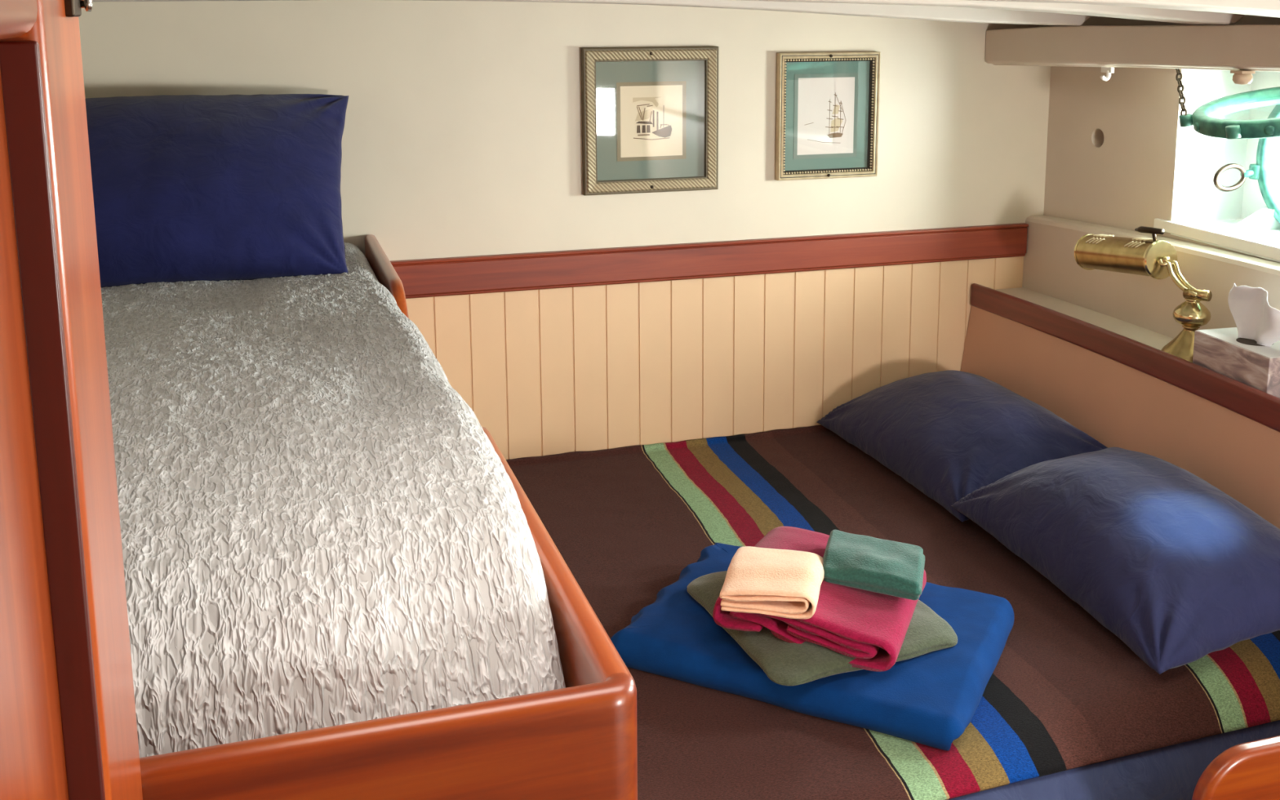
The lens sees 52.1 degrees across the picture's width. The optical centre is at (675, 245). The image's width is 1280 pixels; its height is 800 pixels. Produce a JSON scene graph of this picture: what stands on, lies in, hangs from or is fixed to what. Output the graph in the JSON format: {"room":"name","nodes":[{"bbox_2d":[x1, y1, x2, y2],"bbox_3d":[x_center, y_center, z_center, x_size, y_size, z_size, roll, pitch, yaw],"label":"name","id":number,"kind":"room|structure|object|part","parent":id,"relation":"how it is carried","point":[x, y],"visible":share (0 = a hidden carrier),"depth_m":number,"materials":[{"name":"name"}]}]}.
{"room":"ship interior","nodes":[
{"label":"ship interior","id":0,"kind":"room"},
{"bbox_2d":[78,0,1053,459],"bbox_3d":[-0.229,0.164,3.390,3.080,1.707,0.053,-3,11,-18],"label":"wall","id":1,"kind":"structure","parent":0,"point":[462,135],"depth_m":3.38,"materials":[{"name":"beige paint"}]},
{"bbox_2d":[580,46,718,195],"bbox_3d":[-0.060,-0.317,3.317,0.358,0.367,0.023,-3,11,-18],"label":"picture frame","id":2,"kind":"object","parent":1,"relation":"attached to","point":[650,115],"visible":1,"depth_m":3.32,"materials":[{"name":"wood"}]},
{"bbox_2d":[620,84,682,157],"bbox_3d":[-0.060,-0.316,3.324,0.165,0.180,0.001,-3,11,-18],"label":"print","id":3,"kind":"object","parent":2,"relation":"attached to","point":[651,115],"depth_m":3.32,"materials":[{"name":"beige paper"}]},
{"bbox_2d":[390,222,1028,298],"bbox_3d":[0.122,0.037,3.443,1.841,0.095,0.023,-3,11,-18],"label":"trim","id":4,"kind":"structure","parent":1,"relation":"attached to","point":[502,273],"depth_m":3.42,"materials":[{"name":"brown wood"}]},
{"bbox_2d":[774,51,880,180],"bbox_3d":[0.405,-0.344,3.466,0.290,0.332,0.025,-3,11,-18],"label":"picture frame","id":5,"kind":"object","parent":1,"relation":"attached to","point":[827,115],"visible":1,"depth_m":3.47,"materials":[{"name":"gold"}]},
{"bbox_2d":[797,76,854,155],"bbox_3d":[0.400,-0.344,3.472,0.163,0.202,0.001,-3,11,-18],"label":"print","id":6,"kind":"object","parent":5,"relation":"attached to","point":[826,104],"depth_m":3.47,"materials":[{"name":"beige paper"}]},
{"bbox_2d":[1022,215,1279,338],"bbox_3d":[1.648,0.721,2.058,0.143,1.086,3.795,-3,11,-18],"label":"wall","id":7,"kind":"structure","parent":0,"point":[1051,268],"depth_m":3.30,"materials":[{"name":"paint"}]},
{"bbox_2d":[960,283,1279,528],"bbox_3d":[1.168,0.495,2.952,0.257,0.497,1.742,-3,11,-18],"label":"headboard","id":8,"kind":"object","parent":7,"relation":"attached to","point":[1111,379],"visible":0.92,"depth_m":3.09,"materials":[{"name":"paint"}]},
{"bbox_3d":[1.199,0.285,2.924,0.191,0.024,1.742,-3,11,-18],"label":"shelf","id":9,"kind":"part","parent":8,"relation":"part of","materials":[{"name":"paint"}]},
{"bbox_3d":[1.119,0.286,2.897,0.040,0.066,1.742,-3,11,-17],"label":"fiddle rail","id":10,"kind":"part","parent":8,"relation":"part of","materials":[{"name":"brown wood"}]},
{"bbox_2d":[1074,226,1212,362],"bbox_3d":[1.129,0.091,3.126,0.130,0.284,0.446,-3,11,-18],"label":"lamp","id":11,"kind":"object","parent":8,"relation":"on","point":[1156,259],"visible":0.91,"depth_m":3.05,"materials":[{"name":"gold metal"}]},
{"bbox_3d":[1.092,0.021,3.186,0.090,0.112,0.274,-3,11,-18],"label":"lamp shade","id":12,"kind":"part","parent":11,"relation":"part of","materials":[{"name":"gold metal"}]},
{"bbox_2d":[1134,226,1164,239],"bbox_3d":[1.118,-0.031,3.093,0.015,0.033,0.097,-3,11,-18],"label":"switch","id":13,"kind":"object","parent":11,"relation":"attached to","point":[1154,231],"depth_m":3.08,"materials":[{"name":"brown metal"}]},
{"bbox_3d":[1.150,0.074,2.997,0.021,0.069,0.125,-3,11,-18],"label":"arm","id":14,"kind":"part","parent":11,"relation":"part of","materials":[{"name":"gold metal"}]},
{"bbox_3d":[1.168,0.073,3.003,0.021,0.069,0.125,-3,11,-18],"label":"arm","id":15,"kind":"part","parent":11,"relation":"part of","materials":[{"name":"gold metal"}]},
{"bbox_3d":[1.178,0.151,2.984,0.082,0.069,0.082,-3,11,-18],"label":"stem","id":16,"kind":"part","parent":11,"relation":"part of","materials":[{"name":"gold metal"}]},
{"bbox_2d":[1192,283,1279,398],"bbox_3d":[1.231,0.194,2.775,0.120,0.209,0.248,-3,11,-14],"label":"tissue box","id":17,"kind":"object","parent":8,"relation":"on","point":[1248,353],"visible":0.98,"depth_m":2.77,"materials":[{"name":"paper"}]},
{"bbox_2d":[1043,14,1279,262],"bbox_3d":[1.761,-0.099,1.951,0.269,0.704,3.784,-3,11,-18],"label":"wall","id":18,"kind":"structure","parent":0,"point":[1117,146],"depth_m":3.32,"materials":[{"name":"paint"}]},
{"bbox_2d":[1100,66,1114,80],"bbox_3d":[1.026,-0.410,3.130,0.026,0.033,0.040,-3,11,-18],"label":"hook","id":19,"kind":"object","parent":18,"relation":"attached to","point":[1108,70],"visible":1,"depth_m":3.12,"materials":[{"name":"white plastic"}]},
{"bbox_3d":[1.034,-0.420,3.131,0.009,0.013,0.040,-3,11,-18],"label":"plate","id":20,"kind":"part","parent":19,"relation":"part of","materials":[{"name":"white plastic"}]},
{"bbox_2d":[985,24,1279,71],"bbox_3d":[1.634,-0.253,1.871,0.417,0.142,3.802,-3,11,-18],"label":"ceiling beam","id":21,"kind":"structure","parent":18,"relation":"attached to","point":[1251,47],"depth_m":2.98,"materials":[{"name":"paint"}]},
{"bbox_2d":[1153,217,1279,260],"bbox_3d":[1.357,0.019,2.897,0.063,0.028,0.873,-3,11,-16],"label":"windowsill","id":22,"kind":"structure","parent":18,"relation":"attached to","point":[1234,240],"depth_m":3.08,"materials":[{"name":"white paint"}]},
{"bbox_2d":[1175,68,1279,222],"bbox_3d":[1.361,-0.204,3.028,0.401,0.416,0.442,-3,11,-18],"label":"window","id":23,"kind":"structure","parent":18,"relation":"in","point":[1204,119],"depth_m":3.12,"materials":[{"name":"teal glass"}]},
{"bbox_3d":[1.203,-0.366,3.113,0.014,0.114,0.148,2,11,12],"label":"chain","id":24,"kind":"part","parent":23,"relation":"part of","materials":[{"name":"brown metal"}]},
{"bbox_3d":[1.500,-0.193,3.047,0.050,0.387,0.387,-3,11,-18],"label":"port frame","id":25,"kind":"part","parent":23,"relation":"part of","materials":[{"name":"green metal"}]},
{"bbox_2d":[1230,70,1255,84],"bbox_3d":[1.174,-0.348,2.708,0.038,0.029,0.038,-3,11,-18],"label":"knob","id":26,"kind":"object","parent":18,"relation":"attached to","point":[1240,77],"visible":1,"depth_m":2.69,"materials":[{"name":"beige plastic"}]},
{"bbox_3d":[1.173,-0.359,2.706,0.033,0.006,0.035,-3,11,-18],"label":"plate","id":27,"kind":"part","parent":26,"relation":"part of","materials":[{"name":"beige plastic"}]},
{"bbox_3d":[1.174,-0.346,2.709,0.038,0.025,0.038,-3,11,-18],"label":"knob","id":28,"kind":"part","parent":26,"relation":"part of","materials":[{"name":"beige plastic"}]},
{"bbox_3d":[0.424,-0.360,1.488,3.291,0.119,3.837,-3,11,-18],"label":"ceiling","id":29,"kind":"structure","parent":0,"visible":0},
{"bbox_2d":[92,0,1092,26],"bbox_3d":[-0.279,-0.556,2.833,2.728,0.172,0.132,-3,11,-18],"label":"ceiling beam","id":30,"kind":"structure","parent":29,"relation":"attached to","point":[937,13],"depth_m":3.01,"materials":[{"name":"paint"}]},
{"bbox_2d":[737,0,1245,24],"bbox_3d":[-0.114,-0.477,2.356,2.741,0.171,0.132,-3,11,-18],"label":"ceiling beam","id":31,"kind":"structure","parent":29,"relation":"attached to","point":[1182,16],"depth_m":2.60,"materials":[{"name":"paint"}]},
{"bbox_2d":[968,0,1279,17],"bbox_3d":[0.036,-0.399,1.912,2.746,0.171,0.132,-3,11,-18],"label":"ceiling beam","id":32,"kind":"structure","parent":29,"relation":"attached to","point":[1271,8],"depth_m":2.13,"materials":[{"name":"paint"}]},
{"bbox_3d":[0.443,1.339,1.804,3.256,0.035,3.837,-3,11,-18],"label":"floor","id":33,"kind":"structure","parent":0,"visible":0},
{"bbox_2d":[0,0,142,799],"bbox_3d":[-0.407,0.692,0.546,0.346,1.694,0.825,-3,11,-18],"label":"wooden post","id":34,"kind":"object","parent":33,"relation":"on","point":[68,726],"visible":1,"depth_m":0.71,"materials":[{"name":"brown wood"}]},
{"bbox_3d":[-0.274,-0.107,0.438,0.044,0.084,0.496,-3,11,-18],"label":"rail","id":35,"kind":"part","parent":34,"relation":"part of","materials":[{"name":"brown wood"}]},
{"bbox_3d":[-0.283,0.664,0.576,0.023,1.482,0.496,-3,11,-18],"label":"panel","id":36,"kind":"part","parent":34,"relation":"part of","materials":[{"name":"brown wood"}]},
{"bbox_3d":[-0.366,-0.149,0.807,0.012,0.010,0.010,-3,11,-18],"label":"latch knob","id":37,"kind":"part","parent":34,"relation":"part of","materials":[{"name":"metal"}]},
{"bbox_2d":[139,234,637,799],"bbox_3d":[-0.711,0.718,2.098,0.713,1.084,2.249,-3,11,-18],"label":"bunk","id":38,"kind":"object","parent":33,"relation":"on","point":[579,740],"visible":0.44,"depth_m":1.03,"materials":[{"name":"brown wood"}]},
{"bbox_2d":[100,242,565,757],"bbox_3d":[-0.733,0.282,2.039,0.676,0.374,2.190,-3,11,-18],"label":"quilt","id":39,"kind":"object","parent":38,"relation":"on","point":[318,530],"visible":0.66,"depth_m":1.24,"materials":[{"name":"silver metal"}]},
{"bbox_2d":[84,93,348,287],"bbox_3d":[-1.042,-0.123,2.723,0.756,0.361,0.413,-4,11,-18],"label":"pillow","id":40,"kind":"object","parent":39,"relation":"on","point":[186,188],"visible":0.74,"depth_m":2.64,"materials":[{"name":"blue fabric"}]},
{"bbox_2d":[1191,735,1279,799],"bbox_3d":[1.152,0.987,2.072,0.825,0.550,0.032,-3,11,-18],"label":"bed rail","id":41,"kind":"object","parent":33,"relation":"on","point":[1248,771],"depth_m":1.91,"materials":[{"name":"brown wood"}]},
{"bbox_3d":[0.287,0.917,2.746,1.610,0.457,1.711,-3,11,-18],"label":"berth","id":42,"kind":"object","parent":33,"relation":"on","visible":0},
{"bbox_2d":[506,425,1279,799],"bbox_3d":[0.276,0.720,2.753,1.614,0.126,1.639,-3,11,-18],"label":"blanket","id":43,"kind":"object","parent":42,"relation":"on","point":[1063,692],"visible":0.42,"depth_m":2.37,"materials":[{"name":"brown fabric"}]},
{"bbox_2d":[610,542,1013,751],"bbox_3d":[0.255,0.701,2.388,0.660,0.080,0.470,5,12,27],"label":"folded blanket","id":44,"kind":"object","parent":43,"relation":"on","point":[931,699],"visible":0.6,"depth_m":2.23,"materials":[{"name":"blue fabric"}]},
{"bbox_2d":[687,570,957,685],"bbox_3d":[0.257,0.650,2.353,0.388,0.042,0.433,-3,11,-18],"label":"bath towel","id":45,"kind":"object","parent":44,"relation":"on","point":[784,663],"visible":0.29,"depth_m":2.20,"materials":[{"name":"green fabric"}]},
{"bbox_2d":[712,526,926,671],"bbox_3d":[0.268,0.621,2.353,0.323,0.103,0.396,3,11,19],"label":"hand towel","id":46,"kind":"object","parent":45,"relation":"on","point":[848,621],"visible":0.35,"depth_m":2.21,"materials":[{"name":"fabric"}]},
{"bbox_2d":[719,546,824,618],"bbox_3d":[0.173,0.581,2.273,0.163,0.064,0.204,2,11,12],"label":"cloth","id":47,"kind":"object","parent":46,"relation":"on","point":[781,583],"visible":1,"depth_m":2.21,"materials":[{"name":"beige fabric"}]},
{"bbox_2d":[822,529,924,599],"bbox_3d":[0.353,0.566,2.334,0.215,0.047,0.147,5,12,27],"label":"cloth","id":48,"kind":"object","parent":46,"relation":"on","point":[865,562],"visible":0.99,"depth_m":2.29,"materials":[{"name":"green fabric"}]},
{"bbox_2d":[817,369,1107,521],"bbox_3d":[0.728,0.457,3.323,0.456,0.203,0.758,-4,11,-19],"label":"pillow","id":49,"kind":"object","parent":43,"relation":"on","point":[951,434],"visible":0.91,"depth_m":3.15,"materials":[{"name":"blue fabric"}]},
{"bbox_2d":[951,447,1279,674],"bbox_3d":[0.946,0.572,2.650,0.457,0.216,0.745,-3,11,-16],"label":"pillow","id":50,"kind":"object","parent":43,"relation":"on","point":[1177,568],"visible":1,"depth_m":2.47,"materials":[{"name":"blue fabric"}]},
{"bbox_2d":[948,720,1279,799],"bbox_3d":[0.673,1.038,2.117,1.303,0.464,0.164,-5,11,-25],"label":"sheet","id":51,"kind":"object","parent":42,"relation":"hanging from","point":[1171,772],"visible":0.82,"depth_m":2.15,"materials":[{"name":"fabric"}]}
]}

